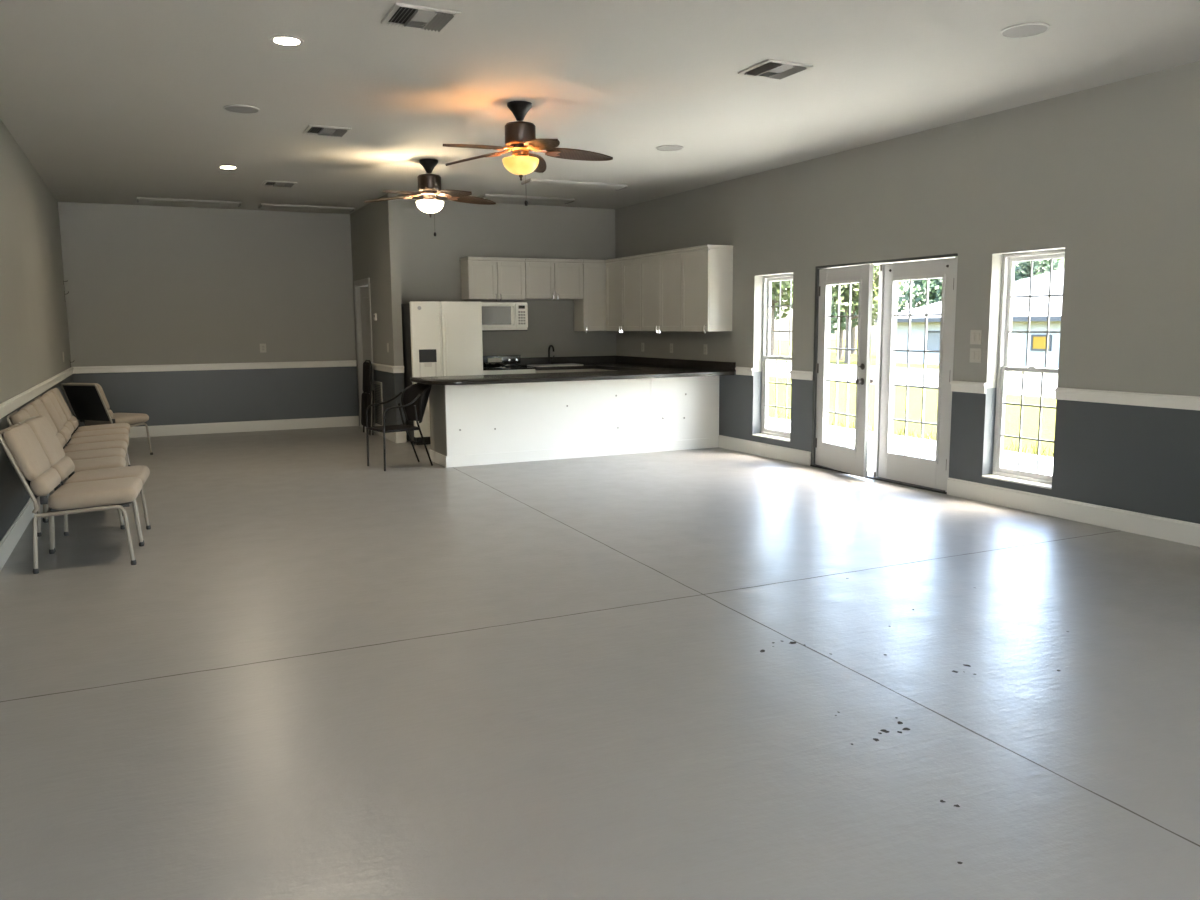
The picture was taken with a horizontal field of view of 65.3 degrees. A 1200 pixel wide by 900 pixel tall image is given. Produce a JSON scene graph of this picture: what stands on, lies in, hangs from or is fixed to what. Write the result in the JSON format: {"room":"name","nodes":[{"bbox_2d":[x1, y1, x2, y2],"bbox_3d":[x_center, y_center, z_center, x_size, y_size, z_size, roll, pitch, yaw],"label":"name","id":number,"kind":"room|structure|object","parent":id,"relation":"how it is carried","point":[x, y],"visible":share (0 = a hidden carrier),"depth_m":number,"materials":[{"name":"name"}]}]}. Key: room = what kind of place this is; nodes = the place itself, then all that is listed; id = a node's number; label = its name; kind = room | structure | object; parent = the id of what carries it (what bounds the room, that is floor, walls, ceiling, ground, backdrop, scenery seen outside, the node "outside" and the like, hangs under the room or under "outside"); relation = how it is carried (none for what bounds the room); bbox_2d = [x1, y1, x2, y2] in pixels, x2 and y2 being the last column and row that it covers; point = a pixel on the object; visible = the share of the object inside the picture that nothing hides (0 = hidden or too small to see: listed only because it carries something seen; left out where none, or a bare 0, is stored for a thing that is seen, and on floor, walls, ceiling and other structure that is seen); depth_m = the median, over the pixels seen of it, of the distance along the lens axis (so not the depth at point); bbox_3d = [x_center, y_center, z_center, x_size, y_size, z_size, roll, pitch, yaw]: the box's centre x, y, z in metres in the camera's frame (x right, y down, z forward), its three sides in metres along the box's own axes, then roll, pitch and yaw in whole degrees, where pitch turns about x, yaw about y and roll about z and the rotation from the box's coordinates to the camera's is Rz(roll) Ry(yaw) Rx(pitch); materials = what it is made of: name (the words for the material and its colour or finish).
{"room":"event hall","nodes":[
{"label":"event hall","id":0,"kind":"room"},
{"bbox_2d":[0,119,74,540],"bbox_3d":[-3.277,-0.643,4.414,0.200,3.120,18.080,-4,8,-25],"label":"wall","id":1,"kind":"structure","parent":0,"point":[34,333],"depth_m":8.14,"materials":[{"name":"paint"}]},
{"bbox_2d":[0,367,73,418],"bbox_3d":[-3.168,-0.036,4.546,0.030,0.090,17.680,-4,8,-25],"label":"trim","id":2,"kind":"structure","parent":1,"relation":"attached to","point":[12,404],"depth_m":7.81,"materials":[{"name":"white paint"}]},
{"bbox_2d":[0,431,75,570],"bbox_3d":[-3.168,0.822,4.657,0.016,0.150,17.680,-4,8,-25],"label":"baseboard","id":3,"kind":"structure","parent":1,"relation":"attached to","point":[14,533],"depth_m":6.50,"materials":[{"name":"white paint"}]},
{"bbox_2d":[58,202,357,426],"bbox_3d":[-5.326,-1.809,13.273,3.850,3.120,0.200,-4,8,-25],"label":"wall","id":4,"kind":"structure","parent":0,"point":[146,285],"depth_m":13.10,"materials":[{"name":"paint"}]},
{"bbox_2d":[73,360,356,373],"bbox_3d":[-5.325,-1.177,13.226,3.730,0.090,0.030,-4,8,-25],"label":"trim","id":5,"kind":"structure","parent":4,"relation":"attached to","point":[305,364],"depth_m":13.16,"materials":[{"name":"white paint"}]},
{"bbox_2d":[129,416,358,437],"bbox_3d":[-5.321,-0.321,13.347,3.730,0.150,0.016,-4,8,-25],"label":"baseboard","id":6,"kind":"structure","parent":4,"relation":"attached to","point":[284,424],"depth_m":13.44,"materials":[{"name":"white paint"}]},
{"bbox_2d":[260,344,265,351],"bbox_3d":[-4.832,-1.462,13.441,0.085,0.125,0.008,-4,8,-25],"label":"power outlet","id":7,"kind":"object","parent":4,"relation":"attached to","point":[262,346],"visible":1,"depth_m":13.44,"materials":[{"name":"white plastic"}]},
{"bbox_2d":[350,193,405,442],"bbox_3d":[-3.089,-1.778,12.907,0.136,3.120,2.400,-4,8,-25],"label":"wall","id":8,"kind":"structure","parent":0,"point":[374,226],"depth_m":12.22,"materials":[{"name":"paint"}]},
{"bbox_2d":[354,278,374,432],"bbox_3d":[-3.315,-1.356,13.445,0.136,2.145,1.030,-4,8,-25],"label":"door frame","id":9,"kind":"structure","parent":8,"relation":"attached to","point":[359,283],"depth_m":13.75,"materials":[{"name":"paint"}]},
{"bbox_2d":[360,286,371,426],"bbox_3d":[-3.284,-1.320,13.467,0.102,2.043,0.855,-5,9,-32],"label":"door","id":10,"kind":"structure","parent":8,"relation":"in","point":[364,298],"depth_m":13.61,"materials":[{"name":"paint"}]},
{"bbox_2d":[373,381,382,425],"bbox_3d":[-3.036,-0.609,12.837,0.017,0.660,0.520,-4,8,-25],"label":"air vent","id":11,"kind":"object","parent":8,"relation":"in","point":[374,382],"visible":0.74,"depth_m":12.81,"materials":[{"name":"grey metal"}]},
{"bbox_2d":[372,363,392,372],"bbox_3d":[-2.885,-1.090,12.424,0.030,0.090,1.200,-4,8,-25],"label":"trim","id":12,"kind":"structure","parent":8,"relation":"attached to","point":[381,367],"depth_m":12.36,"materials":[{"name":"white paint"}]},
{"bbox_2d":[393,366,403,372],"bbox_3d":[-2.557,-1.023,11.903,0.142,0.090,0.030,-4,8,-25],"label":"trim","id":13,"kind":"structure","parent":8,"relation":"attached to","point":[396,369],"depth_m":11.90,"materials":[{"name":"white paint"}]},
{"bbox_2d":[395,431,406,442],"bbox_3d":[-2.552,-0.167,12.024,0.140,0.150,0.016,-4,8,-25],"label":"baseboard","id":14,"kind":"structure","parent":8,"relation":"attached to","point":[401,437],"depth_m":12.02,"materials":[{"name":"white paint"}]},
{"bbox_2d":[398,199,615,365],"bbox_3d":[-1.256,-1.804,12.986,3.240,3.120,0.120,-4,8,-25],"label":"wall","id":15,"kind":"structure","parent":0,"point":[430,266],"depth_m":12.85,"materials":[{"name":"paint"}]},
{"bbox_2d":[460,257,525,300],"bbox_3d":[-1.429,-2.281,12.564,0.804,0.569,0.373,-4,8,-25],"label":"upper cabinet","id":16,"kind":"object","parent":15,"relation":"attached to","point":[482,278],"visible":1,"depth_m":12.43,"materials":[{"name":"white wood"}]},
{"bbox_2d":[481,302,527,330],"bbox_3d":[-1.386,-1.792,12.608,0.756,0.382,0.443,-4,8,-25],"label":"microwave","id":17,"kind":"object","parent":16,"relation":"attached to","point":[496,316],"visible":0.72,"depth_m":12.47,"materials":[{"name":"white plastic"}]},
{"bbox_2d":[525,258,583,299],"bbox_3d":[-0.681,-2.340,12.919,0.854,0.559,0.373,-4,8,-25],"label":"upper cabinet","id":18,"kind":"object","parent":15,"relation":"attached to","point":[553,279],"visible":0.94,"depth_m":12.78,"materials":[{"name":"white wood"}]},
{"bbox_2d":[574,260,606,332],"bbox_3d":[0.008,-2.169,13.275,0.668,1.004,0.373,-4,8,-25],"label":"upper cabinet","id":19,"kind":"object","parent":15,"relation":"attached to","point":[589,311],"visible":0.56,"depth_m":13.09,"materials":[{"name":"white wood"}]},
{"bbox_2d":[0,426,1199,899],"bbox_3d":[0.021,0.766,6.196,7.490,0.200,18.080,-4,8,-25],"label":"floor","id":20,"kind":"structure","parent":0,"point":[317,672],"depth_m":3.85,"materials":[{"name":"paint"}]},
{"bbox_2d":[7,410,125,536],"bbox_3d":[-3.973,0.141,7.043,0.726,0.882,0.579,-4,8,-25],"label":"chair","id":21,"kind":"object","parent":20,"relation":"on","point":[15,417],"visible":0.28,"depth_m":6.94,"materials":[{"name":"beige fabric"}]},
{"bbox_2d":[0,423,143,573],"bbox_3d":[-3.353,0.273,6.012,0.726,0.882,0.579,-3,8,-21],"label":"chair","id":22,"kind":"object","parent":20,"relation":"on","point":[20,443],"visible":1,"depth_m":5.81,"materials":[{"name":"beige fabric"}]},
{"bbox_2d":[19,404,125,521],"bbox_3d":[-4.237,0.073,7.562,0.726,0.882,0.579,-4,8,-25],"label":"chair","id":23,"kind":"object","parent":20,"relation":"on","point":[79,455],"visible":0.2,"depth_m":7.49,"materials":[{"name":"beige fabric"}]},
{"bbox_2d":[27,399,127,452],"bbox_3d":[-4.486,0.005,8.088,0.726,0.882,0.579,-4,8,-25],"label":"chair","id":24,"kind":"object","parent":20,"relation":"on","point":[38,404],"visible":0.38,"depth_m":7.99,"materials":[{"name":"beige metal"}]},
{"bbox_2d":[34,395,128,466],"bbox_3d":[-4.734,-0.063,8.614,0.726,0.882,0.579,-4,8,-25],"label":"chair","id":25,"kind":"object","parent":20,"relation":"on","point":[45,399],"visible":0.45,"depth_m":8.47,"materials":[{"name":"beige metal"}]},
{"bbox_2d":[17,415,150,551],"bbox_3d":[-3.564,0.203,6.551,0.726,0.882,0.579,-3,8,-21],"label":"chair","id":26,"kind":"object","parent":20,"relation":"on","point":[41,427],"visible":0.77,"depth_m":6.44,"materials":[{"name":"beige fabric"}]},
{"bbox_2d":[41,391,128,466],"bbox_3d":[-4.999,-0.130,9.133,0.726,0.882,0.579,-4,8,-25],"label":"chair","id":27,"kind":"object","parent":20,"relation":"on","point":[68,424],"visible":0.34,"depth_m":9.02,"materials":[{"name":"beige metal"}]},
{"bbox_2d":[47,388,130,465],"bbox_3d":[-5.248,-0.198,9.659,0.726,0.882,0.579,-4,8,-25],"label":"chair","id":28,"kind":"object","parent":20,"relation":"on","point":[55,391],"visible":0.42,"depth_m":9.54,"materials":[{"name":"beige metal"}]},
{"bbox_2d":[61,383,152,454],"bbox_3d":[-5.678,-0.351,10.831,0.579,0.882,0.726,3,8,22],"label":"chair","id":29,"kind":"object","parent":20,"relation":"on","point":[88,402],"visible":0.76,"depth_m":10.57,"materials":[{"name":"beige metal"}]},
{"bbox_2d":[361,360,373,434],"bbox_3d":[-3.206,-0.728,12.897,0.125,1.021,0.424,-4,8,-25],"label":"folding chair","id":30,"kind":"object","parent":20,"relation":"on","point":[367,366],"visible":0.94,"depth_m":12.78,"materials":[{"name":"black metal"}]},
{"bbox_2d":[366,383,432,470],"bbox_3d":[-2.093,-0.266,9.963,0.656,0.884,0.548,-6,9,-35],"label":"armchair","id":31,"kind":"object","parent":20,"relation":"on","point":[414,399],"visible":0.87,"depth_m":9.99,"materials":[{"name":"black metal"}]},
{"bbox_2d":[401,301,482,444],"bbox_3d":[-2.060,-1.010,12.136,0.914,1.785,0.847,-4,8,-25],"label":"refrigerator","id":32,"kind":"object","parent":20,"relation":"on","point":[440,338],"visible":0.64,"depth_m":11.76,"materials":[{"name":"white metal"}]},
{"bbox_2d":[483,355,535,374],"bbox_3d":[-1.320,-0.734,12.629,0.756,1.055,0.708,-4,8,-25],"label":"range","id":33,"kind":"object","parent":20,"relation":"on","point":[516,368],"visible":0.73,"depth_m":12.63,"materials":[{"name":"white metal"}]},
{"bbox_2d":[485,362,516,366],"bbox_3d":[-1.353,-1.155,12.677,0.412,0.060,0.256,-4,8,-25],"label":"frying pan","id":34,"kind":"object","parent":33,"relation":"on","point":[487,364],"visible":1,"depth_m":12.58,"materials":[{"name":"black metal"}]},
{"bbox_2d":[483,366,535,369],"bbox_3d":[-1.312,-1.095,12.559,0.756,0.016,0.560,-4,8,-25],"label":"cooktop","id":35,"kind":"object","parent":33,"relation":"in","point":[484,367],"depth_m":12.43,"materials":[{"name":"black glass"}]},
{"bbox_2d":[535,369,593,372],"bbox_3d":[-0.584,-0.686,13.026,0.860,0.882,0.649,-4,8,-25],"label":"base cabinet","id":36,"kind":"object","parent":20,"relation":"on","point":[569,370],"visible":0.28,"depth_m":12.69,"materials":[{"name":"white wood"}]},
{"bbox_2d":[429,376,718,467],"bbox_3d":[-0.228,-0.398,10.839,3.407,0.884,0.634,-4,8,-25],"label":"counter base","id":37,"kind":"object","parent":20,"relation":"on","point":[478,424],"visible":0.86,"depth_m":10.45,"materials":[{"name":"paint"}]},
{"bbox_2d":[410,368,734,384],"bbox_3d":[-0.273,-0.837,10.629,3.607,0.041,1.010,-4,8,-25],"label":"countertop","id":38,"kind":"structure","parent":37,"relation":"on","point":[688,372],"depth_m":10.33,"materials":[{"name":"black stone"}]},
{"bbox_2d":[688,360,735,371],"bbox_3d":[1.345,-1.027,11.380,0.022,0.108,1.045,-4,8,-25],"label":"backsplash strip","id":39,"kind":"object","parent":38,"relation":"on","point":[693,364],"visible":1,"depth_m":11.32,"materials":[{"name":"black stone"}]},
{"bbox_2d":[594,369,616,370],"bbox_3d":[0.397,-0.652,12.717,0.639,0.882,2.059,-4,8,-25],"label":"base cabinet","id":40,"kind":"object","parent":20,"relation":"on","point":[594,369],"visible":0.06,"depth_m":12.76,"materials":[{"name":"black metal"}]},
{"bbox_2d":[521,356,687,370],"bbox_3d":[0.004,-1.138,12.460,1.503,0.151,2.063,-4,8,-25],"label":"countertop","id":41,"kind":"structure","parent":40,"relation":"on","point":[619,363],"depth_m":12.93,"materials":[{"name":"black stone"}]},
{"bbox_2d":[548,345,553,363],"bbox_3d":[-0.689,-1.327,13.094,0.108,0.282,0.197,-1,8,-2],"label":"faucet","id":42,"kind":"object","parent":41,"relation":"on","point":[552,346],"visible":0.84,"depth_m":13.15,"materials":[{"name":"black metal"}]},
{"bbox_2d":[527,363,582,366],"bbox_3d":[-0.618,-1.174,12.930,0.700,0.020,0.440,-4,8,-25],"label":"sink","id":43,"kind":"object","parent":41,"relation":"in","point":[564,364],"visible":1,"depth_m":12.82,"materials":[{"name":"metal"}]},
{"bbox_2d":[531,364,556,365],"bbox_3d":[-0.758,-1.167,12.840,0.300,0.006,0.340,-4,8,-25],"label":"basin","id":44,"kind":"object","parent":43,"relation":"in","point":[531,364],"depth_m":12.81,"materials":[{"name":"metal"}]},
{"bbox_2d":[557,363,579,364],"bbox_3d":[-0.461,-1.189,12.982,0.300,0.006,0.340,-4,8,-25],"label":"basin","id":45,"kind":"object","parent":43,"relation":"in","point":[564,363],"depth_m":12.85,"materials":[{"name":"metal"}]},
{"bbox_2d":[810,464,946,493],"bbox_3d":[2.693,0.262,8.992,0.212,0.018,1.870,-4,8,-25],"label":"threshold","id":46,"kind":"object","parent":20,"relation":"on","point":[869,474],"visible":0.47,"depth_m":8.71,"materials":[{"name":"grey metal"}]},
{"bbox_2d":[0,0,1199,213],"bbox_3d":[-0.005,-2.499,5.760,7.490,0.150,18.080,-4,8,-25],"label":"ceiling","id":47,"kind":"structure","parent":0,"point":[108,101],"depth_m":6.37,"materials":[{"name":"paint"}]},
{"bbox_2d":[137,197,240,206],"bbox_3d":[-5.326,-3.214,12.162,1.230,0.040,0.300,-4,8,-25],"label":"recessed light","id":48,"kind":"object","parent":47,"relation":"in","point":[139,199],"visible":1,"depth_m":12.07,"materials":[{"name":"white metal"}]},
{"bbox_2d":[139,199,238,205],"bbox_3d":[-5.326,-3.206,12.163,1.190,0.012,0.276,-4,8,-25],"label":"diffuser","id":49,"kind":"object","parent":48,"relation":"attached to","point":[177,201],"depth_m":12.09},
{"bbox_2d":[218,165,237,168],"bbox_3d":[-3.822,-2.905,9.630,0.190,0.008,0.190,-4,8,-25],"label":"recessed light","id":50,"kind":"object","parent":47,"relation":"in","point":[222,166],"visible":1,"depth_m":9.63,"materials":[{"name":"white"}]},
{"bbox_2d":[223,105,259,112],"bbox_3d":[-2.704,-2.571,7.072,0.260,0.010,0.260,-4,8,-25],"label":"ceiling speaker","id":51,"kind":"object","parent":47,"relation":"attached to","point":[231,108],"visible":1,"depth_m":7.06},
{"bbox_2d":[262,180,296,187],"bbox_3d":[-3.680,-3.048,10.755,0.345,0.023,0.345,-4,8,-25],"label":"ceiling vent","id":52,"kind":"object","parent":47,"relation":"in","point":[266,183],"visible":1,"depth_m":10.72,"materials":[{"name":"metal"}]},
{"bbox_2d":[269,35,303,45],"bbox_3d":[-1.804,-2.356,5.399,0.190,0.008,0.190,-4,8,-25],"label":"recessed light","id":53,"kind":"object","parent":47,"relation":"in","point":[284,40],"visible":1,"depth_m":5.38,"materials":[{"name":"white"}]},
{"bbox_2d":[258,203,353,211],"bbox_3d":[-4.022,-3.318,12.859,1.230,0.040,0.300,-4,8,-25],"label":"recessed light","id":54,"kind":"object","parent":47,"relation":"in","point":[262,205],"visible":1,"depth_m":12.77,"materials":[{"name":"white metal"}]},
{"bbox_2d":[303,125,351,136],"bbox_3d":[-2.293,-2.675,7.873,0.345,0.023,0.345,-4,8,-25],"label":"ceiling vent","id":55,"kind":"object","parent":47,"relation":"in","point":[311,129],"visible":1,"depth_m":7.83,"materials":[{"name":"metal"}]},
{"bbox_2d":[381,3,460,31],"bbox_3d":[-0.960,-2.303,5.009,0.345,0.023,0.345,-4,8,-25],"label":"ceiling vent","id":56,"kind":"object","parent":47,"relation":"in","point":[400,14],"visible":1,"depth_m":4.98,"materials":[{"name":"metal"}]},
{"bbox_2d":[364,159,495,235],"bbox_3d":[-1.644,-2.525,9.416,1.273,0.740,1.338,-4,8,-25],"label":"ceiling fan","id":57,"kind":"object","parent":47,"relation":"hanging from","point":[429,185],"visible":1,"depth_m":9.30,"materials":[{"name":"brown wood"}]},
{"bbox_2d":[478,194,574,203],"bbox_3d":[-0.948,-3.244,12.121,1.230,0.040,0.300,-4,8,-25],"label":"recessed light","id":58,"kind":"object","parent":47,"relation":"in","point":[485,196],"visible":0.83,"depth_m":12.04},
{"bbox_2d":[484,196,572,202],"bbox_3d":[-0.948,-3.236,12.122,1.190,0.012,0.276,-4,8,-25],"label":"diffuser","id":59,"kind":"object","parent":58,"relation":"attached to","point":[517,198],"depth_m":12.06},
{"bbox_2d":[443,101,612,205],"bbox_3d":[-0.567,-2.207,6.973,1.338,0.740,1.273,-4,8,-25],"label":"ceiling fan","id":60,"kind":"object","parent":47,"relation":"hanging from","point":[520,136],"visible":1,"depth_m":6.95,"materials":[{"name":"brown wood"}]},
{"bbox_2d":[521,178,627,190],"bbox_3d":[-0.291,-3.090,10.927,1.230,0.040,0.300,-4,8,-25],"label":"recessed light","id":61,"kind":"object","parent":47,"relation":"in","point":[531,181],"visible":1,"depth_m":10.84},
{"bbox_2d":[528,181,625,189],"bbox_3d":[-0.291,-3.083,10.928,1.190,0.012,0.276,-4,8,-25],"label":"diffuser","id":62,"kind":"object","parent":61,"relation":"attached to","point":[579,184],"depth_m":10.87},
{"bbox_2d":[656,145,682,150],"bbox_3d":[0.650,-2.826,8.777,0.260,0.010,0.260,-4,8,-25],"label":"ceiling speaker","id":63,"kind":"object","parent":47,"relation":"attached to","point":[664,147],"visible":1,"depth_m":8.77},
{"bbox_2d":[738,59,812,79],"bbox_3d":[1.136,-2.464,6.083,0.345,0.023,0.345,-4,8,-25],"label":"ceiling vent","id":64,"kind":"object","parent":47,"relation":"in","point":[770,68],"visible":1,"depth_m":6.04,"materials":[{"name":"metal"}]},
{"bbox_2d":[1000,22,1049,37],"bbox_3d":[2.408,-2.378,5.312,0.260,0.010,0.260,-4,8,-25],"label":"ceiling speaker","id":65,"kind":"object","parent":47,"relation":"attached to","point":[1029,29],"visible":1,"depth_m":5.30},
{"bbox_2d":[1002,25,1047,36],"bbox_3d":[2.408,-2.378,5.312,0.236,0.008,0.236,-4,8,-25],"label":"speaker grille","id":66,"kind":"object","parent":65,"relation":"attached to","point":[1014,30],"depth_m":5.31,"materials":[{"name":"white metal"}]},
{"bbox_2d":[615,61,1199,523],"bbox_3d":[3.293,-1.114,7.539,0.200,3.120,18.080,-4,8,-25],"label":"wall","id":67,"kind":"structure","parent":0,"point":[1108,175],"depth_m":7.20,"materials":[{"name":"paint"}]},
{"bbox_2d":[604,255,641,332],"bbox_3d":[0.435,-2.099,12.728,0.373,1.004,1.022,-4,8,-25],"label":"upper cabinet","id":68,"kind":"object","parent":67,"relation":"attached to","point":[623,310],"visible":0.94,"depth_m":12.64,"materials":[{"name":"white wood"}]},
{"bbox_2d":[639,249,683,332],"bbox_3d":[0.885,-1.979,11.801,0.373,1.004,1.049,-4,8,-25],"label":"upper cabinet","id":69,"kind":"object","parent":67,"relation":"attached to","point":[660,272],"visible":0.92,"depth_m":11.70,"materials":[{"name":"white wood"}]},
{"bbox_2d":[680,245,732,333],"bbox_3d":[1.244,-1.883,11.061,0.373,1.004,0.606,-4,8,-25],"label":"upper cabinet","id":70,"kind":"object","parent":67,"relation":"attached to","point":[707,270],"visible":1,"depth_m":10.85,"materials":[{"name":"white wood"}]},
{"bbox_2d":[735,367,752,375],"bbox_3d":[1.653,-0.904,10.751,0.030,0.090,0.325,-4,8,-25],"label":"trim","id":71,"kind":"structure","parent":67,"relation":"attached to","point":[739,370],"depth_m":10.74,"materials":[{"name":"white paint"}]},
{"bbox_2d":[718,435,810,465],"bbox_3d":[1.815,-0.007,10.560,0.016,0.150,1.755,-4,8,-25],"label":"baseboard","id":72,"kind":"structure","parent":67,"relation":"attached to","point":[792,455],"depth_m":10.46,"materials":[{"name":"white paint"}]},
{"bbox_2d":[752,434,789,441],"bbox_3d":[1.943,-0.137,10.418,0.121,0.015,0.700,-4,8,-25],"label":"window sill","id":73,"kind":"structure","parent":67,"relation":"attached to","point":[758,435],"depth_m":10.39,"materials":[{"name":"white paint"}]},
{"bbox_2d":[761,273,792,438],"bbox_3d":[2.021,-1.026,10.340,0.092,1.795,0.700,-4,8,-25],"label":"window","id":74,"kind":"structure","parent":67,"relation":"in","point":[766,330],"depth_m":10.53,"materials":[{"name":"white plastic"}]},
{"bbox_2d":[789,370,812,379],"bbox_3d":[2.104,-0.783,9.819,0.030,0.090,0.360,-4,8,-25],"label":"trim","id":75,"kind":"structure","parent":67,"relation":"attached to","point":[802,375],"depth_m":9.80,"materials":[{"name":"white paint"}]},
{"bbox_2d":[814,264,873,476],"bbox_3d":[2.385,-0.787,9.225,0.180,1.996,0.904,-3,8,-17],"label":"door","id":76,"kind":"structure","parent":67,"relation":"in","point":[847,459],"depth_m":9.16,"materials":[{"name":"white wood"}]},
{"bbox_2d":[811,254,957,491],"bbox_3d":[2.662,-0.744,8.847,0.142,2.050,1.870,-4,8,-25],"label":"door frame","id":77,"kind":"structure","parent":67,"relation":"attached to","point":[817,268],"depth_m":8.77,"materials":[{"name":"white wood"}]},
{"bbox_2d":[873,258,954,489],"bbox_3d":[2.833,-0.678,8.440,0.076,2.011,0.934,-4,8,-25],"label":"door","id":78,"kind":"structure","parent":67,"relation":"in","point":[922,471],"depth_m":8.50,"materials":[{"name":"white wood"}]},
{"bbox_2d":[950,381,985,393],"bbox_3d":[3.071,-0.525,7.826,0.030,0.090,0.360,-4,8,-25],"label":"trim","id":79,"kind":"structure","parent":67,"relation":"attached to","point":[957,386],"depth_m":7.81,"materials":[{"name":"white paint"}]},
{"bbox_2d":[970,330,981,343],"bbox_3d":[3.099,-0.931,7.728,0.010,0.118,0.118,-4,8,-25],"label":"light switch","id":80,"kind":"object","parent":67,"relation":"attached to","point":[975,335],"visible":1,"depth_m":7.72,"materials":[{"name":"white plastic"}]},
{"bbox_2d":[970,348,981,362],"bbox_3d":[3.102,-0.782,7.744,0.010,0.118,0.118,-4,8,-25],"label":"light switch","id":81,"kind":"object","parent":67,"relation":"attached to","point":[975,353],"visible":1,"depth_m":7.74,"materials":[{"name":"white plastic"}]},
{"bbox_2d":[982,474,1051,488],"bbox_3d":[3.361,0.252,7.494,0.121,0.015,0.665,-4,8,-25],"label":"window sill","id":82,"kind":"structure","parent":67,"relation":"attached to","point":[991,476],"depth_m":7.48,"materials":[{"name":"white paint"}]},
{"bbox_2d":[992,249,1064,484],"bbox_3d":[3.439,-0.647,7.415,0.092,1.815,0.665,-4,8,-25],"label":"window","id":83,"kind":"structure","parent":67,"relation":"in","point":[1008,266],"depth_m":7.58,"materials":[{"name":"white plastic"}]},
{"bbox_2d":[947,477,1199,546],"bbox_3d":[5.022,0.850,3.946,0.016,0.150,9.305,-4,8,-25],"label":"baseboard","id":84,"kind":"structure","parent":67,"relation":"attached to","point":[1179,531],"depth_m":6.93,"materials":[{"name":"white paint"}]},
{"bbox_2d":[1055,387,1199,410],"bbox_3d":[4.299,-0.197,5.292,0.030,0.090,3.980,-4,8,-25],"label":"trim","id":85,"kind":"structure","parent":67,"relation":"attached to","point":[1072,394],"depth_m":6.53,"materials":[{"name":"white paint"}]},
{"label":"outside","id":86,"kind":"structure","parent":0,"visible":0},
{"bbox_2d":[768,360,1057,456],"bbox_3d":[4.218,-2.287,29.720,20.630,0.200,170.000,-4,8,-25],"label":"lawn","id":87,"kind":"structure","parent":86,"point":[1030,415],"depth_m":17.00,"materials":[{"name":"green plant"}]},
{"bbox_2d":[831,264,907,362],"bbox_3d":[10.040,-5.784,36.706,4.283,4.799,3.173,-3,8,-16],"label":"leafy tree","id":88,"kind":"object","parent":87,"relation":"on","point":[844,288],"visible":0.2,"depth_m":36.46,"materials":[{"name":"green plant"}]},
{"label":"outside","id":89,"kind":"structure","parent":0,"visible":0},
{"bbox_2d":[775,339,876,361],"bbox_3d":[50.916,-5.346,51.963,83.000,0.780,170.000,-4,8,-25],"label":"lawn","id":90,"kind":"structure","parent":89,"point":[784,344],"depth_m":86.07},
{"bbox_2d":[770,280,833,355],"bbox_3d":[8.991,-7.641,45.326,4.350,6.579,5.872,3,9,27],"label":"leafy tree","id":91,"kind":"object","parent":90,"relation":"on","point":[785,285],"visible":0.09,"depth_m":45.47,"materials":[{"name":"green plant"}]},
{"bbox_2d":[830,268,876,359],"bbox_3d":[13.798,-8.578,54.333,5.410,7.175,5.693,4,9,28],"label":"leafy tree","id":92,"kind":"object","parent":90,"relation":"on","point":[842,325],"visible":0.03,"depth_m":53.70,"materials":[{"name":"green plant"}]},
{"bbox_2d":[851,269,877,353],"bbox_3d":[19.287,-11.319,71.522,6.011,7.972,6.326,-3,8,-17],"label":"leafy tree","id":93,"kind":"object","parent":90,"relation":"on","point":[854,323],"visible":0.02,"depth_m":71.91,"materials":[{"name":"green plant"}]},
{"bbox_2d":[897,259,941,312],"bbox_3d":[22.951,-10.198,63.622,6.547,7.780,5.997,0,8,7],"label":"leafy tree","id":94,"kind":"object","parent":90,"relation":"on","point":[935,285],"visible":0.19,"depth_m":62.78,"materials":[{"name":"green plant"}]},
{"bbox_2d":[875,268,1063,368],"bbox_3d":[23.512,-5.339,38.399,11.220,4.800,22.700,-4,8,-25],"label":"house","id":95,"kind":"structure","parent":90,"relation":"on","point":[1040,283],"depth_m":40.17,"materials":[{"name":"white paint"}]},
{"bbox_2d":[1014,259,1063,281],"bbox_3d":[25.816,-9.087,56.811,5.530,7.334,5.820,-4,8,-25],"label":"leafy tree","id":96,"kind":"object","parent":90,"relation":"on","point":[1022,269],"visible":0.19,"depth_m":55.74,"materials":[{"name":"green plant"}]},
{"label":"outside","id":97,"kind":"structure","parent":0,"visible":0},
{"bbox_2d":[768,417,1052,474],"bbox_3d":[-3.713,-1.748,25.945,3.030,0.200,170.000,-4,8,-25],"label":"path","id":98,"kind":"structure","parent":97,"point":[1028,462],"depth_m":11.67,"materials":[{"name":"concrete"}]},
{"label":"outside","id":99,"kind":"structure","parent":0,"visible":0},
{"bbox_2d":[768,361,1057,398],"bbox_3d":[7.655,-2.548,31.353,7.000,0.200,170.000,-4,8,-25],"label":"road","id":100,"kind":"structure","parent":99,"point":[1032,383],"depth_m":26.71,"materials":[{"name":"grey asphalt"}]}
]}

